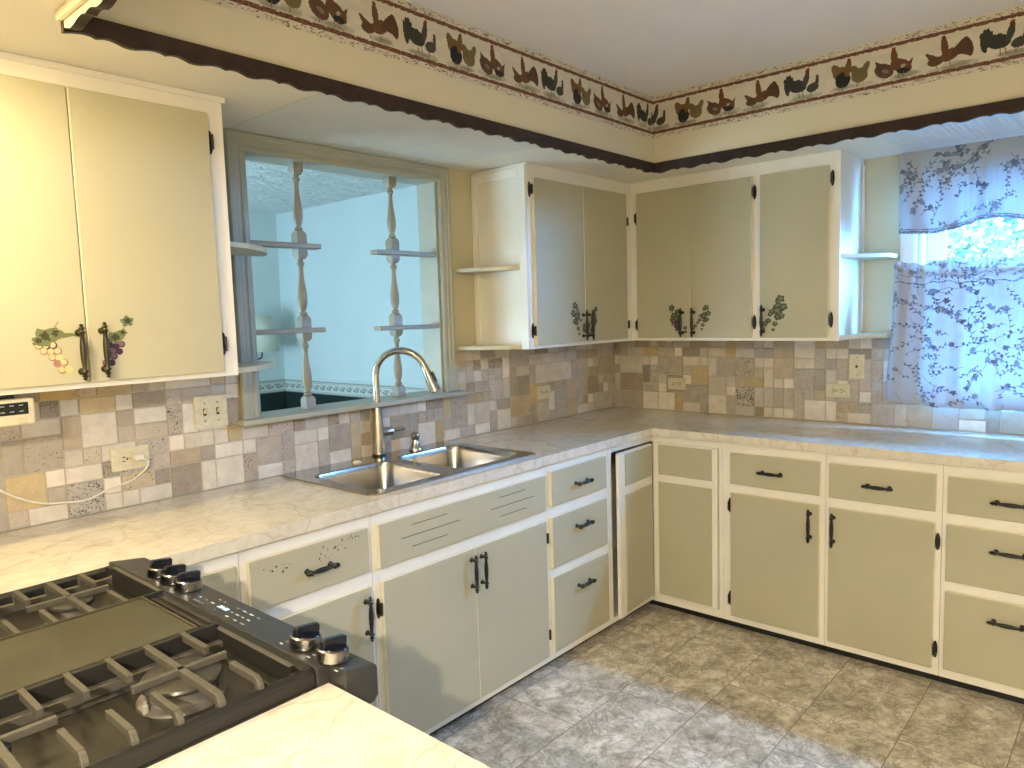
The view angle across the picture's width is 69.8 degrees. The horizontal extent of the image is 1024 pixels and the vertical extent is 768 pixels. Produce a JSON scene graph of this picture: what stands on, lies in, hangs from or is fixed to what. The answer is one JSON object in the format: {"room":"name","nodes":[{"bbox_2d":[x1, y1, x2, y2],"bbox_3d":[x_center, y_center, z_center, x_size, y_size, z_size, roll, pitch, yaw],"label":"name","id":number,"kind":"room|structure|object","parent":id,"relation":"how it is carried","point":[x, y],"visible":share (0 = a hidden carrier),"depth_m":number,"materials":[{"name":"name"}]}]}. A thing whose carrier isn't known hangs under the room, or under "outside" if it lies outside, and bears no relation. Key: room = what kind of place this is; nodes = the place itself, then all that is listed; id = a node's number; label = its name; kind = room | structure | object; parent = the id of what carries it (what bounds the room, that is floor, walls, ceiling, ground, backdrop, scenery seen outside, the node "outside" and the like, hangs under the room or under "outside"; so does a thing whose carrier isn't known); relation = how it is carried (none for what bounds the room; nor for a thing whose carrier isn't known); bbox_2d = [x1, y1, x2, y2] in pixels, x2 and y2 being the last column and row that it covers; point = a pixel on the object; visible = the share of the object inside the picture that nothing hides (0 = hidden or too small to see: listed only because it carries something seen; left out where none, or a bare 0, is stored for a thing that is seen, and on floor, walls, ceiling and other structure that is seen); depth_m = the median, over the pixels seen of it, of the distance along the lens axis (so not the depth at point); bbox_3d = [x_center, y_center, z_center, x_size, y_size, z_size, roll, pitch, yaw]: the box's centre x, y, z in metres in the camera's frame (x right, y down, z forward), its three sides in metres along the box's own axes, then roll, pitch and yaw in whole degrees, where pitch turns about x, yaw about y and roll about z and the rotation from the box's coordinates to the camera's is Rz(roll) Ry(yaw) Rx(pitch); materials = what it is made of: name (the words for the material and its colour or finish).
{"room":"kitchen","nodes":[
{"label":"kitchen","id":0,"kind":"room"},
{"bbox_2d":[249,212,286,411],"bbox_3d":[-3.980,-0.063,4.677,0.100,2.440,5.600,3,7,41],"label":"wall","id":1,"kind":"structure","parent":0,"point":[265,269],"depth_m":6.60,"materials":[{"name":"blue paint"}]},
{"bbox_2d":[255,315,279,359],"bbox_3d":[-2.191,-0.398,6.345,0.368,0.387,0.296,3,7,41],"label":"wall lamp","id":2,"kind":"object","parent":1,"relation":"attached to","point":[265,343],"visible":0.44,"depth_m":6.23,"materials":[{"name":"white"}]},
{"bbox_2d":[259,377,284,381],"bbox_3d":[-2.810,0.045,5.934,0.012,0.016,2.200,3,7,41],"label":"trim","id":3,"kind":"structure","parent":1,"relation":"attached to","point":[282,377],"depth_m":6.65,"materials":[{"name":"blue paint"}]},
{"bbox_2d":[259,379,285,393],"bbox_3d":[-2.814,0.111,5.944,0.002,0.112,2.200,3,7,41],"label":"wallpaper border","id":4,"kind":"object","parent":1,"relation":"attached to","point":[272,386],"visible":0.09,"depth_m":6.67,"materials":[{"name":"white paper"}]},
{"bbox_2d":[269,356,276,367],"bbox_3d":[-2.172,-0.198,6.654,0.006,0.105,0.070,3,7,41],"label":"light switch","id":5,"kind":"object","parent":1,"relation":"attached to","point":[272,358],"visible":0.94,"depth_m":6.66,"materials":[{"name":"white plastic"}]},
{"bbox_2d":[1,169,614,532],"bbox_3d":[-1.279,0.051,2.310,0.115,2.500,5.600,3,7,41],"label":"wall","id":6,"kind":"structure","parent":0,"point":[460,181],"depth_m":3.38,"materials":[{"name":"beige paint"}]},
{"bbox_2d":[0,51,273,395],"bbox_3d":[-1.132,-0.414,2.074,0.378,0.816,1.125,3,7,41],"label":"upper cabinet","id":7,"kind":"object","parent":6,"relation":"attached to","point":[116,247],"visible":1,"depth_m":1.92,"materials":[{"name":"white paint"}]},
{"bbox_2d":[0,395,34,426],"bbox_3d":[-1.402,0.069,1.822,0.264,0.080,0.306,3,7,41],"label":"radio","id":8,"kind":"object","parent":7,"relation":"attached to","point":[14,409],"visible":0.92,"depth_m":1.82,"materials":[{"name":"beige plastic"}]},
{"bbox_2d":[230,241,266,255],"bbox_3d":[-0.875,-0.443,2.408,0.275,0.017,0.281,3,7,41],"label":"shelf","id":9,"kind":"object","parent":7,"relation":"attached to","point":[237,248],"depth_m":2.38,"materials":[{"name":"paint"}]},
{"bbox_2d":[238,361,273,372],"bbox_3d":[-0.864,-0.058,2.445,0.275,0.017,0.281,3,7,41],"label":"shelf","id":10,"kind":"object","parent":7,"relation":"attached to","point":[243,367],"depth_m":2.39,"materials":[{"name":"paint"}]},
{"bbox_2d":[0,342,614,532],"bbox_3d":[-0.738,0.117,2.839,0.007,0.408,4.092,3,7,41],"label":"tile backsplash","id":11,"kind":"structure","parent":6,"relation":"attached to","point":[64,455],"depth_m":2.51,"materials":[{"name":"tile"}]},
{"bbox_2d":[110,444,149,472],"bbox_3d":[-1.200,0.233,2.307,0.008,0.072,0.115,3,7,41],"label":"wall outlet","id":12,"kind":"object","parent":11,"relation":"attached to","point":[121,458],"visible":1,"depth_m":2.30,"materials":[{"name":"beige plastic"}]},
{"bbox_2d":[0,454,149,504],"bbox_3d":[-1.357,0.219,2.111,0.025,0.293,0.596,3,7,41],"label":"power cord","id":13,"kind":"object","parent":12,"relation":"attached to","point":[137,457],"visible":1,"depth_m":2.23,"materials":[{"name":"white plastic"}]},
{"bbox_2d":[119,454,128,464],"bbox_3d":[-1.211,0.235,2.291,0.002,0.033,0.027,3,7,41],"label":"receptacle","id":14,"kind":"object","parent":12,"relation":"attached to","point":[123,458],"depth_m":2.29,"materials":[{"name":"beige plastic"}]},
{"bbox_2d":[193,393,227,429],"bbox_3d":[-1.021,0.093,2.495,0.020,0.112,0.116,3,7,41],"label":"light switch","id":15,"kind":"object","parent":11,"relation":"attached to","point":[210,411],"visible":1,"depth_m":2.50,"materials":[{"name":"beige plastic"}]},
{"bbox_2d":[537,385,550,399],"bbox_3d":[0.168,0.043,3.859,0.008,0.069,0.111,3,7,41],"label":"wall outlet","id":16,"kind":"object","parent":11,"relation":"attached to","point":[543,392],"visible":1,"depth_m":3.85,"materials":[{"name":"beige plastic"}]},
{"bbox_2d":[223,128,466,426],"bbox_3d":[-0.650,-0.411,2.963,0.189,1.018,1.097,3,7,41],"label":"window","id":17,"kind":"structure","parent":6,"relation":"in","point":[239,146],"depth_m":2.92,"materials":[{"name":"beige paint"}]},
{"bbox_2d":[250,240,320,249],"bbox_3d":[-0.850,-0.516,2.726,0.050,0.019,0.298,3,7,41],"label":"shelf","id":18,"kind":"object","parent":17,"relation":"attached to","point":[268,244],"visible":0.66,"depth_m":2.71,"materials":[{"name":"green paint"}]},
{"bbox_2d":[256,327,325,334],"bbox_3d":[-0.840,-0.199,2.756,0.050,0.019,0.298,3,7,41],"label":"shelf","id":19,"kind":"object","parent":17,"relation":"attached to","point":[316,329],"visible":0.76,"depth_m":2.73,"materials":[{"name":"green paint"}]},
{"bbox_2d":[287,162,315,408],"bbox_3d":[-0.805,-0.369,2.809,0.041,0.932,0.041,3,7,41],"label":"spindle","id":20,"kind":"object","parent":17,"relation":"on","point":[308,401],"visible":0.99,"depth_m":2.80,"materials":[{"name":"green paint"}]},
{"bbox_2d":[383,176,405,396],"bbox_3d":[-0.505,-0.410,3.149,0.041,0.932,0.041,3,7,41],"label":"spindle","id":21,"kind":"object","parent":17,"relation":"on","point":[392,243],"visible":0.98,"depth_m":3.14,"materials":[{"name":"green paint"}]},
{"bbox_2d":[370,249,435,257],"bbox_3d":[-0.465,-0.562,3.163,0.050,0.019,0.326,3,7,41],"label":"shelf","id":22,"kind":"object","parent":17,"relation":"attached to","point":[377,251],"visible":1,"depth_m":3.13,"materials":[{"name":"green paint"}]},
{"bbox_2d":[374,324,437,330],"bbox_3d":[-0.456,-0.247,3.192,0.050,0.019,0.326,3,7,41],"label":"shelf","id":23,"kind":"object","parent":17,"relation":"attached to","point":[422,326],"visible":1,"depth_m":3.15,"materials":[{"name":"green paint"}]},
{"bbox_2d":[454,162,631,349],"bbox_3d":[0.302,-0.612,3.701,0.378,0.816,1.316,3,7,41],"label":"upper cabinet","id":24,"kind":"object","parent":6,"relation":"attached to","point":[552,246],"visible":0.99,"depth_m":3.39,"materials":[{"name":"white paint"}]},
{"bbox_2d":[454,266,519,273],"bbox_3d":[-0.113,-0.514,3.297,0.274,0.017,0.149,3,7,41],"label":"shelf","id":25,"kind":"object","parent":24,"relation":"attached to","point":[477,269],"depth_m":3.28,"materials":[{"name":"paint"}]},
{"bbox_2d":[457,345,521,349],"bbox_3d":[-0.103,-0.165,3.330,0.274,0.017,0.149,3,7,41],"label":"shelf","id":26,"kind":"object","parent":24,"relation":"attached to","point":[471,347],"depth_m":3.29,"materials":[{"name":"paint"}]},
{"bbox_2d":[245,160,415,214],"bbox_3d":[-2.657,-1.244,3.468,3.585,0.060,5.750,3,7,41],"label":"ceiling","id":27,"kind":"structure","parent":0,"point":[270,187],"depth_m":5.35,"materials":[{"name":"paint"}]},
{"bbox_2d":[0,0,1023,183],"bbox_3d":[0.310,-0.987,0.784,4.200,0.479,5.600,3,7,41],"label":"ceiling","id":28,"kind":"structure","parent":0,"point":[652,48],"depth_m":2.47,"materials":[{"name":"beige paint"}]},
{"bbox_2d":[55,0,86,21],"bbox_3d":[-0.111,-0.723,0.800,2.232,0.021,0.010,3,7,41],"label":"trim","id":29,"kind":"structure","parent":28,"relation":"attached to","point":[70,6],"depth_m":1.49,"materials":[{"name":"beige paint"}]},
{"bbox_2d":[64,0,116,30],"bbox_3d":[-0.094,-0.714,0.809,2.219,0.043,0.022,3,7,41],"label":"trim","id":30,"kind":"structure","parent":28,"relation":"attached to","point":[77,20],"depth_m":1.47,"materials":[{"name":"brown paint"}]},
{"bbox_2d":[61,17,654,172],"bbox_3d":[-0.146,-0.869,2.439,0.014,0.047,2.420,3,7,41],"label":"trim","id":31,"kind":"structure","parent":28,"relation":"attached to","point":[127,37],"depth_m":1.99,"materials":[{"name":"brown paint"}]},
{"bbox_2d":[226,93,537,166],"bbox_3d":[-0.412,-0.903,2.677,0.621,0.002,1.013,3,7,41],"label":"soffit","id":32,"kind":"object","parent":28,"relation":"in","point":[321,119],"visible":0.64,"depth_m":2.61,"materials":[{"name":"white paint"}]},
{"bbox_2d":[202,0,652,138],"bbox_3d":[-0.148,-1.097,2.434,0.001,0.187,2.387,3,7,41],"label":"wallpaper border","id":33,"kind":"object","parent":28,"relation":"attached to","point":[404,31],"visible":1,"depth_m":2.40,"materials":[{"name":"beige paper"}]},
{"bbox_2d":[652,5,1023,138],"bbox_3d":[1.390,-1.165,2.667,2.000,0.187,0.001,3,7,41],"label":"wallpaper border","id":34,"kind":"object","parent":28,"relation":"attached to","point":[995,40],"visible":1,"depth_m":2.76,"materials":[{"name":"beige paper"}]},
{"bbox_2d":[654,97,1023,172],"bbox_3d":[1.485,-0.934,2.602,2.220,0.047,0.014,3,7,41],"label":"trim","id":35,"kind":"structure","parent":28,"relation":"attached to","point":[1011,106],"depth_m":2.76,"materials":[{"name":"brown paint"}]},
{"bbox_2d":[879,111,1023,151],"bbox_3d":[2.008,-0.971,2.633,1.178,0.004,0.596,3,7,41],"label":"soffit","id":36,"kind":"object","parent":28,"relation":"in","point":[997,126],"visible":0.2,"depth_m":2.88,"materials":[{"name":"white paint"}]},
{"bbox_2d":[276,154,1023,435],"bbox_3d":[0.845,-0.198,4.256,7.900,2.500,0.150,3,7,41],"label":"wall","id":37,"kind":"structure","parent":0,"point":[348,288],"depth_m":5.84,"materials":[{"name":"blue paint"}]},
{"bbox_2d":[285,379,424,397],"bbox_3d":[-0.780,0.081,5.620,3.485,0.112,0.001,3,7,41],"label":"wallpaper border","id":38,"kind":"object","parent":37,"relation":"attached to","point":[318,387],"visible":0.41,"depth_m":6.19,"materials":[{"name":"white paper"}]},
{"bbox_2d":[285,377,424,387],"bbox_3d":[-0.779,0.016,5.605,3.470,0.016,0.012,3,7,41],"label":"trim","id":39,"kind":"structure","parent":37,"relation":"attached to","point":[338,381],"depth_m":6.05,"materials":[{"name":"blue paint"}]},
{"bbox_2d":[419,350,423,364],"bbox_3d":[-0.666,-0.197,5.485,0.080,0.115,0.006,3,7,41],"label":"cover plate","id":40,"kind":"object","parent":37,"relation":"attached to","point":[421,352],"visible":0.42,"depth_m":5.48,"materials":[{"name":"white plastic"}]},
{"bbox_2d":[630,163,756,340],"bbox_3d":[0.972,-0.636,3.736,0.682,0.816,0.378,3,7,41],"label":"upper cabinet","id":41,"kind":"object","parent":37,"relation":"attached to","point":[694,235],"visible":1,"depth_m":3.59,"materials":[{"name":"white paint"}]},
{"bbox_2d":[615,338,1023,434],"bbox_3d":[1.515,-0.021,3.581,2.392,0.408,0.007,3,7,41],"label":"tile backsplash","id":42,"kind":"structure","parent":37,"relation":"attached to","point":[775,379],"depth_m":3.72,"materials":[{"name":"tile"}]},
{"bbox_2d":[668,378,685,389],"bbox_3d":[0.920,-0.001,4.099,0.110,0.064,0.008,3,7,41],"label":"wall outlet","id":43,"kind":"object","parent":42,"relation":"attached to","point":[673,383],"visible":1,"depth_m":4.09,"materials":[{"name":"beige plastic"}]},
{"bbox_2d":[826,383,850,397],"bbox_3d":[1.569,0.033,3.530,0.114,0.066,0.008,3,7,41],"label":"wall outlet","id":44,"kind":"object","parent":42,"relation":"attached to","point":[832,390],"visible":1,"depth_m":3.53,"materials":[{"name":"beige plastic"}]},
{"bbox_2d":[831,387,836,393],"bbox_3d":[1.553,0.032,3.541,0.027,0.033,0.002,3,7,41],"label":"receptacle","id":45,"kind":"object","parent":44,"relation":"attached to","point":[833,389],"depth_m":3.54,"materials":[{"name":"beige plastic"}]},
{"bbox_2d":[839,388,844,393],"bbox_3d":[1.582,0.034,3.515,0.027,0.033,0.002,3,7,41],"label":"receptacle","id":46,"kind":"object","parent":44,"relation":"attached to","point":[841,390],"depth_m":3.51,"materials":[{"name":"beige plastic"}]},
{"bbox_2d":[849,354,864,378],"bbox_3d":[1.628,-0.083,3.465,0.069,0.116,0.008,3,7,41],"label":"jack plate","id":47,"kind":"object","parent":42,"relation":"attached to","point":[856,361],"visible":1,"depth_m":3.46,"materials":[{"name":"beige plastic"}]},
{"bbox_2d":[757,149,897,340],"bbox_3d":[1.427,-0.612,3.339,0.524,0.816,0.378,3,7,41],"label":"upper cabinet","id":48,"kind":"object","parent":37,"relation":"attached to","point":[811,256],"visible":0.99,"depth_m":3.27,"materials":[{"name":"white paint"}]},
{"bbox_2d":[840,333,892,338],"bbox_3d":[1.595,-0.215,3.275,0.155,0.017,0.309,3,7,41],"label":"shelf","id":49,"kind":"object","parent":48,"relation":"attached to","point":[842,335],"depth_m":3.22,"materials":[{"name":"paint"}]},
{"bbox_2d":[841,253,897,259],"bbox_3d":[1.585,-0.566,3.241,0.155,0.017,0.309,3,7,41],"label":"shelf","id":50,"kind":"object","parent":48,"relation":"attached to","point":[844,256],"depth_m":3.19,"materials":[{"name":"paint"}]},
{"bbox_2d":[900,231,946,264],"bbox_3d":[2.227,-0.470,2.984,1.170,1.078,0.179,3,7,41],"label":"window","id":51,"kind":"structure","parent":37,"relation":"in","point":[932,247],"depth_m":3.28,"materials":[{"name":"white paint"}]},
{"bbox_2d":[886,255,1023,411],"bbox_3d":[2.161,-0.199,2.910,1.232,0.648,0.037,3,7,41],"label":"cafe curtain","id":52,"kind":"object","parent":51,"relation":"hanging from","point":[957,341],"visible":1,"depth_m":3.14,"materials":[{"name":"fabric"}]},
{"bbox_2d":[430,603,1023,767],"bbox_3d":[0.431,1.405,1.068,4.200,0.060,5.750,3,7,41],"label":"floor","id":53,"kind":"structure","parent":0,"point":[659,687],"depth_m":2.69,"materials":[{"name":"tile"}]},
{"bbox_2d":[0,557,377,767],"bbox_3d":[-0.759,0.902,1.246,0.872,0.979,0.739,3,7,41],"label":"gas range","id":54,"kind":"object","parent":53,"relation":"on","point":[136,662],"visible":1,"depth_m":1.15,"materials":[{"name":"black metal"}]},
{"bbox_2d":[150,579,343,671],"bbox_3d":[-0.537,0.429,1.388,0.743,0.006,0.046,3,7,41],"label":"print","id":55,"kind":"object","parent":54,"relation":"on","point":[275,634],"depth_m":1.33},
{"bbox_2d":[186,552,240,601],"bbox_3d":[-1.043,0.882,2.082,0.605,0.876,0.316,3,7,41],"label":"base cabinet","id":56,"kind":"object","parent":53,"relation":"on","point":[221,574],"visible":0.16,"depth_m":1.93,"materials":[{"name":"white paint"}]},
{"bbox_2d":[238,515,378,708],"bbox_3d":[-0.781,0.848,2.354,0.638,0.876,0.438,3,7,41],"label":"base cabinet","id":57,"kind":"object","parent":53,"relation":"on","point":[323,576],"visible":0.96,"depth_m":2.16,"materials":[{"name":"white paint"}]},
{"bbox_2d":[369,466,551,734],"bbox_3d":[-0.346,0.788,2.847,0.638,0.876,0.878,3,7,41],"label":"base cabinet","id":58,"kind":"object","parent":53,"relation":"on","point":[460,577],"visible":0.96,"depth_m":2.60,"materials":[{"name":"white paint"}]},
{"bbox_2d":[540,449,609,667],"bbox_3d":[0.091,0.728,3.344,0.638,0.876,0.448,3,7,41],"label":"base cabinet","id":59,"kind":"object","parent":53,"relation":"on","point":[577,523],"visible":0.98,"depth_m":3.12,"materials":[{"name":"white paint"}]},
{"bbox_2d":[601,436,727,631],"bbox_3d":[0.677,0.670,3.765,0.961,0.876,0.960,3,7,41],"label":"base cabinet","id":60,"kind":"object","parent":53,"relation":"on","point":[665,495],"visible":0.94,"depth_m":3.46,"materials":[{"name":"white paint"}]},
{"bbox_2d":[0,406,1023,593],"bbox_3d":[0.172,0.388,2.071,2.392,0.038,4.092,3,7,41],"label":"countertop","id":61,"kind":"structure","parent":60,"relation":"on","point":[189,529],"depth_m":2.46,"materials":[{"name":"stone"}]},
{"bbox_2d":[372,347,440,456],"bbox_3d":[-0.422,0.069,2.997,0.310,0.444,0.125,0,6,15],"label":"faucet","id":62,"kind":"object","parent":61,"relation":"on","point":[379,432],"visible":0.94,"depth_m":2.98,"materials":[{"name":"silver metal"}]},
{"bbox_2d":[281,441,535,495],"bbox_3d":[-0.374,0.402,2.843,0.546,0.191,0.840,3,7,41],"label":"sink","id":63,"kind":"object","parent":61,"relation":"in","point":[404,468],"visible":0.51,"depth_m":2.86,"materials":[{"name":"silver metal"}]},
{"bbox_2d":[409,432,421,450],"bbox_3d":[-0.409,0.242,3.120,0.065,0.077,0.057,3,7,41],"label":"soap dispenser","id":64,"kind":"object","parent":63,"relation":"on","point":[415,445],"visible":1,"depth_m":3.11,"materials":[{"name":"silver metal"}]},
{"bbox_2d":[723,443,827,650],"bbox_3d":[1.316,0.684,3.420,0.452,0.876,0.638,3,7,41],"label":"base cabinet","id":65,"kind":"object","parent":53,"relation":"on","point":[774,499],"visible":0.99,"depth_m":3.19,"materials":[{"name":"white paint"}]},
{"bbox_2d":[824,453,943,681],"bbox_3d":[1.647,0.702,3.130,0.424,0.876,0.638,3,7,41],"label":"base cabinet","id":66,"kind":"object","parent":53,"relation":"on","point":[883,531],"visible":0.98,"depth_m":2.90,"materials":[{"name":"white paint"}]},
{"bbox_2d":[938,465,1023,703],"bbox_3d":[2.002,0.721,2.820,0.516,0.876,0.638,3,7,41],"label":"base cabinet","id":67,"kind":"object","parent":53,"relation":"on","point":[981,633],"visible":0.99,"depth_m":2.69,"materials":[{"name":"white paint"}]},
{"bbox_3d":[-0.053,0.996,0.581,1.120,0.876,0.658,3,7,41],"label":"base cabinet","id":68,"kind":"object","parent":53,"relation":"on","visible":0},
{"bbox_2d":[147,683,490,767],"bbox_3d":[-0.074,0.542,0.525,1.155,0.038,0.670,3,7,41],"label":"countertop","id":69,"kind":"structure","parent":68,"relation":"on","point":[326,726],"depth_m":0.99,"materials":[{"name":"stone"}]},
{"label":"outside","id":70,"kind":"structure","parent":0,"visible":0},
{"bbox_3d":[12.088,0.150,14.468,32.000,0.200,29.850,3,7,41],"label":"ground","id":71,"kind":"structure","parent":70,"visible":0},
{"bbox_2d":[947,218,1023,261],"bbox_3d":[3.929,-0.741,6.197,3.407,3.639,2.766,3,7,41],"label":"leafy tree","id":72,"kind":"object","parent":71,"relation":"on","point":[1012,236],"visible":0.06,"depth_m":5.67,"materials":[{"name":"green plant"}]},
{"bbox_3d":[2.160,-0.979,2.861,1.150,0.010,0.022,3,7,41],"label":"curtain rod","id":73,"kind":"object","parent":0,"visible":0},
{"bbox_2d":[899,135,1023,233],"bbox_3d":[2.146,-0.808,2.842,1.173,0.360,0.036,3,7,41],"label":"valance","id":74,"kind":"object","parent":73,"relation":"hanging from","point":[942,189],"visible":1,"depth_m":3.08,"materials":[{"name":"fabric"}]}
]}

